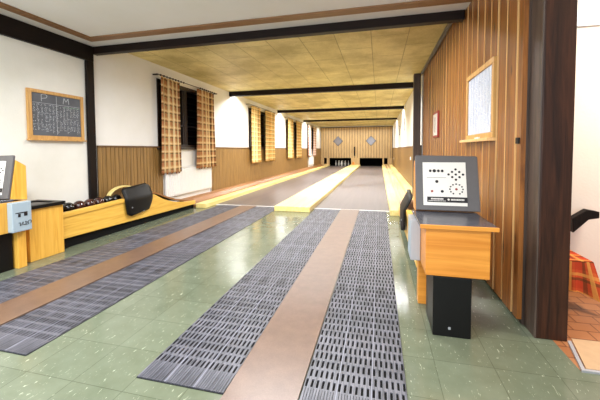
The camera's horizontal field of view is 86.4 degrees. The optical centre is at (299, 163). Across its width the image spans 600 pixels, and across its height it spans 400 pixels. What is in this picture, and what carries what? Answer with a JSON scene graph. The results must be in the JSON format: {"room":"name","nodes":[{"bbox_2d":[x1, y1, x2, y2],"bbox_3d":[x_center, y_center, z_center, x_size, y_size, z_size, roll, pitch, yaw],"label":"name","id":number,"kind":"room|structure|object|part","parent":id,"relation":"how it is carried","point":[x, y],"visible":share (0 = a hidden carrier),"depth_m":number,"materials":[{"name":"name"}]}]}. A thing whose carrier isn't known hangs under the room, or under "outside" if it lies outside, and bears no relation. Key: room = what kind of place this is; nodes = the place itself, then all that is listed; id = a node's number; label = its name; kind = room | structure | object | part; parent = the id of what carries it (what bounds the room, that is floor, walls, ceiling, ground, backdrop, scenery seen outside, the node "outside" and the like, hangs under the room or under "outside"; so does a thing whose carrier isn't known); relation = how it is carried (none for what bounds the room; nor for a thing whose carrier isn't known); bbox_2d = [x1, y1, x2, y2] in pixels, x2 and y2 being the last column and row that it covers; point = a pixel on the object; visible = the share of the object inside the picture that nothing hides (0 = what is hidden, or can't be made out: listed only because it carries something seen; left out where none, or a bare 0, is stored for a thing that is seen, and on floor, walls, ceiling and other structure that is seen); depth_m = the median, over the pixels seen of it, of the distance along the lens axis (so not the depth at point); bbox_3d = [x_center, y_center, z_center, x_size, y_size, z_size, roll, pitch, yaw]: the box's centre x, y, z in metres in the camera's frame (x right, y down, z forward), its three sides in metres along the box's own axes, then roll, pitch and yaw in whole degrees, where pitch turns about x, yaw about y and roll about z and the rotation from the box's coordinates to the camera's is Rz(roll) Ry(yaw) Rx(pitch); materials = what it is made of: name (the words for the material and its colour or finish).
{"room":"sports facility","nodes":[
{"label":"sports facility","id":0,"kind":"room"},
{"bbox_2d":[0,35,320,202],"bbox_3d":[-1.530,-0.797,12.973,0.200,3.090,29.500,0,3,14],"label":"wall","id":1,"kind":"structure","parent":0,"point":[55,170],"depth_m":5.07,"materials":[{"name":"beige paint"}]},
{"bbox_2d":[0,14,93,61],"bbox_3d":[-4.140,-1.599,1.854,0.054,0.237,6.748,0,3,14],"label":"ceiling beam","id":2,"kind":"structure","parent":1,"relation":"attached to","point":[10,27],"depth_m":4.35,"materials":[{"name":"black wood"}]},
{"bbox_2d":[25,87,86,141],"bbox_3d":[-3.462,-0.666,4.585,0.068,0.690,0.840,0,3,14],"label":"chalkboard","id":3,"kind":"object","parent":1,"relation":"attached to","point":[50,116],"visible":1,"depth_m":4.53,"materials":[{"name":"stone"}]},
{"bbox_2d":[156,78,196,149],"bbox_3d":[-2.750,-1.079,7.752,0.209,1.485,2.330,0,3,14],"label":"window","id":4,"kind":"structure","parent":1,"relation":"in","point":[188,97],"depth_m":7.75,"materials":[{"name":"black glass"}]},
{"bbox_3d":[-2.728,-0.358,7.778,0.170,0.043,2.330,0,3,14],"label":"sill","id":5,"kind":"part","parent":4,"relation":"part of","materials":[{"name":"beige wood"}]},
{"bbox_2d":[153,73,216,93],"bbox_3d":[-2.651,-1.870,7.687,0.145,0.040,2.480,0,3,14],"label":"curtain rod","id":6,"kind":"object","parent":1,"relation":"attached to","point":[156,73],"visible":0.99,"depth_m":7.17,"materials":[{"name":"black metal"}]},
{"bbox_2d":[161,76,181,174],"bbox_3d":[-2.793,-0.786,6.926,0.104,2.038,0.704,0,3,14],"label":"curtain","id":7,"kind":"object","parent":6,"relation":"hanging from","point":[170,89],"visible":1,"depth_m":6.89,"materials":[{"name":"brown fabric"}]},
{"bbox_2d":[196,89,215,168],"bbox_3d":[-2.439,-0.870,8.361,0.103,1.998,0.963,0,3,14],"label":"curtain","id":8,"kind":"object","parent":6,"relation":"hanging from","point":[206,148],"visible":1,"depth_m":8.29,"materials":[{"name":"fabric"}]},
{"bbox_2d":[165,165,211,196],"bbox_3d":[-2.669,0.434,7.824,0.066,0.745,1.948,0,3,14],"label":"radiator","id":9,"kind":"object","parent":1,"relation":"attached to","point":[191,178],"visible":0.77,"depth_m":7.66,"materials":[{"name":"white metal"}]},
{"bbox_2d":[97,145,320,198],"bbox_3d":[-0.837,-0.048,15.310,0.034,1.385,20.700,0,3,14],"label":"wainscoting","id":10,"kind":"structure","parent":1,"relation":"attached to","point":[116,165],"depth_m":6.78,"materials":[{"name":"brown wood"}]},
{"bbox_2d":[248,107,264,148],"bbox_3d":[-1.563,-1.292,12.552,0.209,1.485,2.590,0,3,14],"label":"window","id":11,"kind":"structure","parent":1,"relation":"in","point":[249,109],"depth_m":12.77,"materials":[{"name":"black glass"}]},
{"bbox_2d":[285,119,295,148],"bbox_3d":[-0.427,-1.496,17.150,0.209,1.485,2.810,0,3,14],"label":"window","id":12,"kind":"structure","parent":1,"relation":"in","point":[286,121],"depth_m":17.56,"materials":[{"name":"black glass"}]},
{"bbox_2d":[307,126,312,148],"bbox_3d":[0.700,-1.698,21.708,0.209,1.485,2.310,0,3,14],"label":"window","id":13,"kind":"structure","parent":1,"relation":"in","point":[307,126],"depth_m":22.48,"materials":[{"name":"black glass"}]},
{"bbox_2d":[309,154,313,165],"bbox_3d":[0.764,-0.232,21.711,0.066,0.845,1.508,0,3,14],"label":"radiator","id":14,"kind":"object","parent":1,"relation":"attached to","point":[311,159],"visible":0.84,"depth_m":21.66,"materials":[{"name":"white metal"}]},
{"bbox_3d":[-1.464,-2.124,12.512,0.132,0.024,2.950,0,3,14],"label":"curtain rod","id":15,"kind":"object","parent":1,"relation":"attached to","visible":0},
{"bbox_2d":[251,106,261,163],"bbox_3d":[-1.608,-1.029,11.721,0.104,2.058,0.953,0,3,14],"label":"curtain","id":16,"kind":"object","parent":15,"relation":"hanging from","point":[255,112],"visible":1,"depth_m":11.67,"materials":[{"name":"beige fabric"}]},
{"bbox_2d":[265,110,274,161],"bbox_3d":[-1.238,-1.106,13.224,0.102,2.038,1.254,0,3,14],"label":"curtain","id":17,"kind":"object","parent":15,"relation":"hanging from","point":[269,116],"visible":1,"depth_m":13.11,"materials":[{"name":"beige fabric"}]},
{"bbox_3d":[-0.307,-2.331,17.191,0.132,0.024,3.200,0,3,14],"label":"curtain rod","id":18,"kind":"object","parent":1,"relation":"attached to","visible":0},
{"bbox_2d":[288,118,293,158],"bbox_3d":[-0.469,-1.243,16.328,0.104,2.038,1.054,0,3,14],"label":"curtain","id":19,"kind":"object","parent":18,"relation":"hanging from","point":[290,121],"visible":1,"depth_m":16.22,"materials":[{"name":"yellow fabric"}]},
{"bbox_2d":[296,121,301,157],"bbox_3d":[-0.061,-1.317,17.976,0.102,2.038,1.254,0,3,14],"label":"curtain","id":20,"kind":"object","parent":18,"relation":"hanging from","point":[298,124],"visible":1,"depth_m":17.83,"materials":[{"name":"beige fabric"}]},
{"bbox_3d":[0.795,-2.529,21.653,0.132,0.024,2.800,0,3,14],"label":"curtain rod","id":21,"kind":"object","parent":1,"relation":"attached to","visible":0},
{"bbox_2d":[308,125,310,156],"bbox_3d":[0.640,-1.442,20.813,0.102,2.038,0.804,0,3,14],"label":"curtain","id":22,"kind":"object","parent":21,"relation":"hanging from","point":[309,126],"visible":1,"depth_m":20.60,"materials":[{"name":"white fabric"}]},
{"bbox_2d":[313,127,315,155],"bbox_3d":[1.023,-1.511,22.365,0.101,2.038,1.004,0,3,14],"label":"curtain","id":23,"kind":"object","parent":21,"relation":"hanging from","point":[314,128],"visible":1,"depth_m":22.16,"materials":[{"name":"fabric"}]},
{"bbox_2d":[0,0,465,43],"bbox_3d":[0.062,-1.808,0.837,9.300,0.200,6.810,0,3,14],"label":"ceiling","id":24,"kind":"structure","parent":0,"point":[90,18],"depth_m":3.82,"materials":[{"name":"white paint"}]},
{"bbox_2d":[93,10,464,55],"bbox_3d":[-0.680,-1.803,4.527,5.485,0.120,0.110,0,3,14],"label":"ceiling beam","id":25,"kind":"structure","parent":24,"relation":"attached to","point":[456,16],"depth_m":4.34,"materials":[{"name":"wood"}]},
{"bbox_2d":[129,24,446,126],"bbox_3d":[2.069,-2.571,15.515,5.950,0.200,22.690,0,3,14],"label":"ceiling","id":26,"kind":"structure","parent":0,"point":[394,55],"depth_m":6.90,"materials":[{"name":"beige wood"}]},
{"bbox_2d":[229,82,412,96],"bbox_3d":[0.498,-2.124,9.268,5.496,0.140,0.160,0,3,14],"label":"ceiling beam","id":27,"kind":"structure","parent":26,"relation":"attached to","point":[407,85],"depth_m":9.14,"materials":[{"name":"black wood"}]},
{"bbox_2d":[277,106,403,112],"bbox_3d":[1.656,-2.342,13.952,5.496,0.120,0.160,0,3,14],"label":"ceiling beam","id":28,"kind":"structure","parent":26,"relation":"attached to","point":[382,107],"depth_m":13.83,"materials":[{"name":"black wood"}]},
{"bbox_2d":[303,118,396,121],"bbox_3d":[2.891,-2.574,18.947,5.496,0.100,0.160,0,3,14],"label":"ceiling beam","id":29,"kind":"structure","parent":26,"relation":"attached to","point":[366,118],"depth_m":18.84,"materials":[{"name":"black wood"}]},
{"bbox_2d":[0,165,599,399],"bbox_3d":[2.847,0.831,11.964,9.200,0.120,29.500,0,3,14],"label":"floor","id":30,"kind":"structure","parent":0,"point":[102,357],"depth_m":2.15,"materials":[{"name":"green tile"}]},
{"bbox_2d":[0,155,31,272],"bbox_3d":[-3.333,0.542,3.451,0.583,1.254,0.441,0,3,14],"label":"control console","id":31,"kind":"object","parent":30,"relation":"on","point":[15,215],"visible":1,"depth_m":3.48,"materials":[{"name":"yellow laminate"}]},
{"bbox_3d":[-3.375,0.158,3.507,0.340,0.365,0.062,0,3,14],"label":"instrument plate","id":32,"kind":"part","parent":31,"relation":"part of","materials":[{"name":"white plastic"}]},
{"bbox_3d":[-3.030,0.581,3.489,0.001,0.290,0.171,0,3,14],"label":"coin box door","id":33,"kind":"part","parent":31,"relation":"part of","materials":[{"name":"blue paint"}]},
{"bbox_2d":[26,200,65,261],"bbox_3d":[-3.282,0.817,3.954,0.460,0.660,0.445,0,3,14],"label":"base cabinet","id":34,"kind":"object","parent":30,"relation":"on","point":[45,239],"visible":0.65,"depth_m":3.90,"materials":[{"name":"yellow wood"}]},
{"bbox_2d":[84,60,97,199],"bbox_3d":[-3.338,-0.264,5.126,0.053,2.719,0.125,0,3,14],"label":"wooden post","id":35,"kind":"object","parent":30,"relation":"on","point":[88,65],"visible":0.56,"depth_m":5.09,"materials":[{"name":"brown wood"}]},
{"bbox_2d":[0,205,238,303],"bbox_3d":[-2.272,1.097,4.903,0.547,0.008,5.334,0,3,14],"label":"rubber mat","id":36,"kind":"object","parent":30,"relation":"on","point":[10,288],"visible":0.98,"depth_m":3.87,"materials":[{"name":"grey rubber"}]},
{"bbox_2d":[0,205,255,325],"bbox_3d":[-1.865,1.105,4.601,0.375,0.014,5.735,0,3,14],"label":"plank","id":37,"kind":"object","parent":30,"relation":"on","point":[14,308],"visible":1,"depth_m":3.38,"materials":[{"name":"brown wood"}]},
{"bbox_2d":[63,183,194,248],"bbox_3d":[-2.900,0.711,5.708,0.510,0.713,3.120,0,3,14],"label":"rack","id":38,"kind":"object","parent":30,"relation":"on","point":[139,205],"visible":0.88,"depth_m":5.14,"materials":[{"name":"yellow wood"}]},
{"bbox_2d":[63,202,74,211],"bbox_3d":[-3.229,0.624,4.455,0.159,0.159,0.159,2,3,37],"label":"ball","id":39,"kind":"object","parent":38,"relation":"on","point":[68,206],"visible":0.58,"depth_m":4.40,"materials":[{"name":"black plastic"}]},
{"bbox_2d":[73,201,85,208],"bbox_3d":[-3.189,0.617,4.618,0.160,0.160,0.160,2,3,38],"label":"ball","id":40,"kind":"object","parent":38,"relation":"on","point":[78,204],"visible":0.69,"depth_m":4.57,"materials":[{"name":"brown plastic"}]},
{"bbox_2d":[84,199,95,206],"bbox_3d":[-3.149,0.610,4.781,0.160,0.160,0.159,2,3,44],"label":"ball","id":41,"kind":"object","parent":38,"relation":"on","point":[89,202],"visible":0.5,"depth_m":4.73,"materials":[{"name":"brown plastic"}]},
{"bbox_3d":[-2.987,0.642,4.659,0.063,0.095,1.050,0,3,14],"label":"rail","id":42,"kind":"part","parent":38,"relation":"part of","materials":[{"name":"yellow wood"}]},
{"bbox_2d":[94,197,104,204],"bbox_3d":[-3.109,0.603,4.944,0.160,0.160,0.159,2,3,42],"label":"ball","id":43,"kind":"object","parent":38,"relation":"on","point":[98,200],"visible":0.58,"depth_m":4.90,"materials":[{"name":"brown plastic"}]},
{"bbox_2d":[103,196,113,202],"bbox_3d":[-3.068,0.596,5.107,0.160,0.160,0.160,2,3,39],"label":"ball","id":44,"kind":"object","parent":38,"relation":"on","point":[106,198],"visible":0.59,"depth_m":5.05,"materials":[{"name":"black plastic"}]},
{"bbox_2d":[112,194,121,199],"bbox_3d":[-3.028,0.588,5.270,0.159,0.160,0.159,1,3,32],"label":"ball","id":45,"kind":"object","parent":38,"relation":"on","point":[116,196],"visible":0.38,"depth_m":5.22,"materials":[{"name":"black plastic"}]},
{"bbox_2d":[0,206,273,355],"bbox_3d":[-1.364,1.102,4.678,0.547,0.008,5.334,0,3,14],"label":"rubber mat","id":46,"kind":"object","parent":30,"relation":"on","point":[23,335],"visible":1,"depth_m":2.91,"materials":[{"name":"grey rubber"}]},
{"bbox_2d":[136,209,339,394],"bbox_3d":[-0.032,1.109,4.349,0.547,0.008,5.334,0,3,14],"label":"rubber mat","id":47,"kind":"object","parent":30,"relation":"on","point":[209,354],"visible":1,"depth_m":2.41,"materials":[{"name":"grey rubber"}]},
{"bbox_2d":[183,164,323,206],"bbox_3d":[-0.351,0.516,16.318,0.490,0.164,18.520,0,3,14],"label":"track","id":48,"kind":"object","parent":30,"relation":"on","point":[220,192],"visible":0.5,"depth_m":10.33,"materials":[{"name":"brown wood"}]},
{"bbox_2d":[196,165,329,207],"bbox_3d":[0.004,0.552,16.196,0.248,0.100,18.610,0,3,14],"label":"kerb","id":49,"kind":"object","parent":30,"relation":"on","point":[208,203],"visible":0.98,"depth_m":9.45,"materials":[{"name":"yellow wood"}]},
{"bbox_2d":[216,166,346,206],"bbox_3d":[0.960,0.592,16.203,1.600,0.010,18.160,0,3,14],"label":"lane","id":50,"kind":"object","parent":30,"relation":"on","point":[270,196],"visible":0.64,"depth_m":10.11,"materials":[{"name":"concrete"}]},
{"bbox_2d":[220,209,358,399],"bbox_3d":[0.380,1.117,4.046,0.390,0.014,5.735,0,3,14],"label":"strip","id":51,"kind":"object","parent":30,"relation":"on","point":[276,367],"visible":1,"depth_m":2.26,"materials":[{"name":"brown laminate"}]},
{"bbox_2d":[274,165,359,211],"bbox_3d":[2.056,0.558,15.699,0.770,0.110,18.590,0,3,14],"label":"divider","id":52,"kind":"object","parent":30,"relation":"on","point":[306,200],"visible":0.91,"depth_m":8.48,"materials":[{"name":"yellow wood"}]},
{"bbox_2d":[314,166,388,211],"bbox_3d":[3.258,0.605,15.636,1.595,0.010,18.160,0,3,14],"label":"lane","id":53,"kind":"object","parent":30,"relation":"on","point":[364,189],"visible":0.96,"depth_m":9.33,"materials":[{"name":"laminate"}]},
{"bbox_2d":[299,210,407,399],"bbox_3d":[0.886,1.114,4.123,0.547,0.008,5.334,0,3,14],"label":"rubber mat","id":54,"kind":"object","parent":30,"relation":"on","point":[358,355],"visible":1,"depth_m":2.27,"materials":[{"name":"grey rubber"}]},
{"bbox_2d":[382,165,399,215],"bbox_3d":[4.091,0.570,15.207,0.223,0.110,18.570,0,3,14],"label":"kerb","id":55,"kind":"object","parent":30,"relation":"on","point":[393,203],"visible":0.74,"depth_m":8.19,"materials":[{"name":"yellow wood"}]},
{"bbox_2d":[386,164,412,203],"bbox_3d":[4.465,0.551,15.129,0.530,0.150,18.520,0,3,14],"label":"track","id":56,"kind":"object","parent":30,"relation":"on","point":[400,185],"visible":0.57,"depth_m":11.29,"materials":[{"name":"yellow wood"}]},
{"bbox_3d":[4.353,0.558,15.157,0.070,0.035,18.520,0,3,14],"label":"rail","id":57,"kind":"part","parent":56,"relation":"part of","materials":[{"name":"yellow wood"}]},
{"bbox_2d":[412,73,420,195],"bbox_3d":[2.821,-0.668,7.738,0.160,2.938,0.180,0,3,14],"label":"wooden post","id":58,"kind":"object","parent":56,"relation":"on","point":[416,77],"visible":0.6,"depth_m":7.64,"materials":[{"name":"grey wood"}]},
{"bbox_2d":[398,189,416,266],"bbox_3d":[1.684,0.737,4.576,0.507,0.713,3.120,0,3,14],"label":"rack","id":59,"kind":"object","parent":30,"relation":"on","point":[406,206],"visible":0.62,"depth_m":4.24,"materials":[{"name":"brown wood"}]},
{"bbox_2d":[408,155,499,338],"bbox_3d":[1.150,0.565,2.488,0.558,1.245,0.681,0,3,14],"label":"control console","id":60,"kind":"object","parent":30,"relation":"on","point":[450,243],"visible":1,"depth_m":2.24,"materials":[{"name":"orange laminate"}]},
{"bbox_3d":[0.898,0.598,2.627,0.001,0.290,0.211,0,3,14],"label":"coin box door","id":61,"kind":"part","parent":60,"relation":"part of","materials":[{"name":"blue paint"}]},
{"bbox_3d":[1.218,0.172,2.696,0.340,0.357,0.099,0,3,14],"label":"instrument plate","id":62,"kind":"part","parent":60,"relation":"part of","materials":[{"name":"white plastic"}]},
{"bbox_2d":[524,0,577,341],"bbox_3d":[1.715,-0.288,2.187,0.193,2.970,0.170,0,3,14],"label":"wooden post","id":63,"kind":"object","parent":30,"relation":"on","point":[554,22],"visible":1,"depth_m":2.13,"materials":[{"name":"brown wood"}]},
{"bbox_2d":[568,338,599,374],"bbox_3d":[2.893,1.206,1.730,2.500,0.012,0.360,0,3,14],"label":"doormat","id":64,"kind":"object","parent":30,"relation":"on","point":[588,351],"visible":1,"depth_m":2.00,"materials":[{"name":"beige fabric"}]},
{"bbox_2d":[324,158,387,164],"bbox_3d":[4.541,-1.375,25.655,5.500,3.090,1.940,0,3,14],"label":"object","id":65,"kind":"structure","parent":0,"point":[363,161],"depth_m":26.39,"materials":[{"name":"black"}]},
{"bbox_2d":[321,127,391,165],"bbox_3d":[4.295,-1.286,24.683,5.450,3.000,0.050,0,3,14],"label":"wall","id":66,"kind":"structure","parent":0,"point":[352,137],"depth_m":24.64,"materials":[{"name":"beige wood"}]},
{"bbox_2d":[333,136,342,145],"bbox_3d":[2.969,-1.732,24.952,0.800,0.800,0.025,0,3,14],"label":"plate","id":67,"kind":"object","parent":66,"relation":"attached to","point":[338,140],"visible":1,"depth_m":24.93,"materials":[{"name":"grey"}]},
{"bbox_3d":[2.966,-1.731,24.942,0.680,0.680,0.005,0,3,14],"label":"plate","id":68,"kind":"part","parent":67,"relation":"part of","materials":[{"name":"mirror"}]},
{"bbox_2d":[322,126,392,127],"bbox_3d":[4.288,-2.792,24.597,5.500,0.045,0.032,0,3,14],"label":"trim","id":69,"kind":"structure","parent":66,"relation":"attached to","point":[368,126],"depth_m":24.72,"materials":[{"name":"brown wood"}]},
{"bbox_2d":[366,136,375,145],"bbox_3d":[5.405,-1.718,24.350,0.800,0.800,0.025,0,3,14],"label":"plate","id":70,"kind":"object","parent":66,"relation":"attached to","point":[370,140],"visible":1,"depth_m":24.34,"materials":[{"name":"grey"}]},
{"bbox_3d":[5.403,-1.718,24.341,0.680,0.680,0.005,0,3,14],"label":"plate","id":71,"kind":"part","parent":70,"relation":"part of","materials":[{"name":"mirror"}]},
{"bbox_2d":[321,125,392,127],"bbox_3d":[4.313,-2.834,24.698,5.500,0.090,0.180,0,3,14],"label":"wall","id":72,"kind":"structure","parent":0,"point":[379,125],"depth_m":24.58,"materials":[{"name":"white paint"}]},
{"bbox_2d":[392,0,531,324],"bbox_3d":[4.639,-0.876,14.092,0.240,3.090,24.365,0,3,14],"label":"wall","id":73,"kind":"structure","parent":0,"point":[405,139],"depth_m":7.65,"materials":[{"name":"white paint"}]},
{"bbox_2d":[392,145,421,186],"bbox_3d":[4.939,-0.105,15.895,0.034,1.390,16.790,0,3,14],"label":"trim","id":74,"kind":"structure","parent":73,"relation":"attached to","point":[401,161],"depth_m":12.63,"materials":[{"name":"brown wood"}]},
{"bbox_2d":[421,23,451,73],"bbox_3d":[2.401,-2.023,5.673,0.040,0.049,3.630,0,3,14],"label":"trim","id":75,"kind":"structure","parent":73,"relation":"attached to","point":[448,25],"depth_m":5.39,"materials":[{"name":"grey wood"}]},
{"bbox_2d":[423,0,528,318],"bbox_3d":[2.262,-0.485,4.922,0.033,3.052,5.394,0,3,14],"label":"boards","id":76,"kind":"object","parent":73,"relation":"attached to","point":[489,28],"visible":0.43,"depth_m":2.81,"materials":[{"name":"brown wood"}]},
{"bbox_2d":[433,110,438,137],"bbox_3d":[2.432,-0.690,5.725,0.034,0.460,0.470,0,3,14],"label":"framed notice","id":77,"kind":"object","parent":76,"relation":"attached to","point":[436,114],"visible":1,"depth_m":5.60,"materials":[{"name":"white paper"}]},
{"bbox_2d":[459,56,496,142],"bbox_3d":[1.813,-0.592,3.299,0.073,0.740,1.000,0,3,14],"label":"board","id":78,"kind":"object","parent":76,"relation":"attached to","point":[481,85],"visible":1,"depth_m":3.14,"materials":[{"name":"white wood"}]},
{"bbox_3d":[1.825,-0.605,3.244,0.014,0.650,0.840,0,3,14],"label":"board panel","id":79,"kind":"part","parent":78,"relation":"part of","materials":[{"name":"white paper"}]},
{"bbox_2d":[515,138,519,143],"bbox_3d":[1.607,-0.167,2.356,0.020,0.045,0.045,0,3,14],"label":"light switch","id":80,"kind":"object","parent":76,"relation":"attached to","point":[517,140],"visible":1,"depth_m":2.34,"materials":[{"name":"black plastic"}]},
{"bbox_2d":[570,0,599,279],"bbox_3d":[3.613,-0.317,2.629,3.250,2.970,0.140,0,3,14],"label":"wall","id":81,"kind":"structure","parent":0,"point":[585,241],"depth_m":2.84,"materials":[{"name":"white paint"}]},
{"bbox_2d":[0,2,470,46],"bbox_3d":[0.225,-1.700,0.768,8.950,0.012,6.745,0,3,14],"label":"trim","id":82,"kind":"structure","parent":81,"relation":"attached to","point":[459,6],"depth_m":4.21,"materials":[{"name":"black wood"}]},
{"bbox_2d":[0,0,471,41],"bbox_3d":[0.296,-1.690,0.640,8.750,0.020,6.530,0,3,14],"label":"trim","id":83,"kind":"structure","parent":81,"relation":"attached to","point":[421,3],"depth_m":4.03,"materials":[{"name":"wood"}]},
{"bbox_2d":[571,209,599,231],"bbox_3d":[2.458,0.494,2.801,0.194,0.202,0.150,0,3,14],"label":"handrail","id":84,"kind":"object","parent":81,"relation":"attached to","point":[579,218],"visible":0.88,"depth_m":2.74,"materials":[{"name":"brown wood"}]},
{"bbox_3d":[2.167,0.972,2.750,0.320,0.400,0.370,0,3,14],"label":"bench","id":85,"kind":"object","parent":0,"visible":0},
{"bbox_2d":[569,250,599,301],"bbox_3d":[2.196,0.919,2.704,0.427,0.314,0.463,0,3,14],"label":"tablecloth","id":86,"kind":"object","parent":85,"relation":"on","point":[583,276],"visible":0.52,"depth_m":2.52,"materials":[{"name":"fabric"}]}
]}

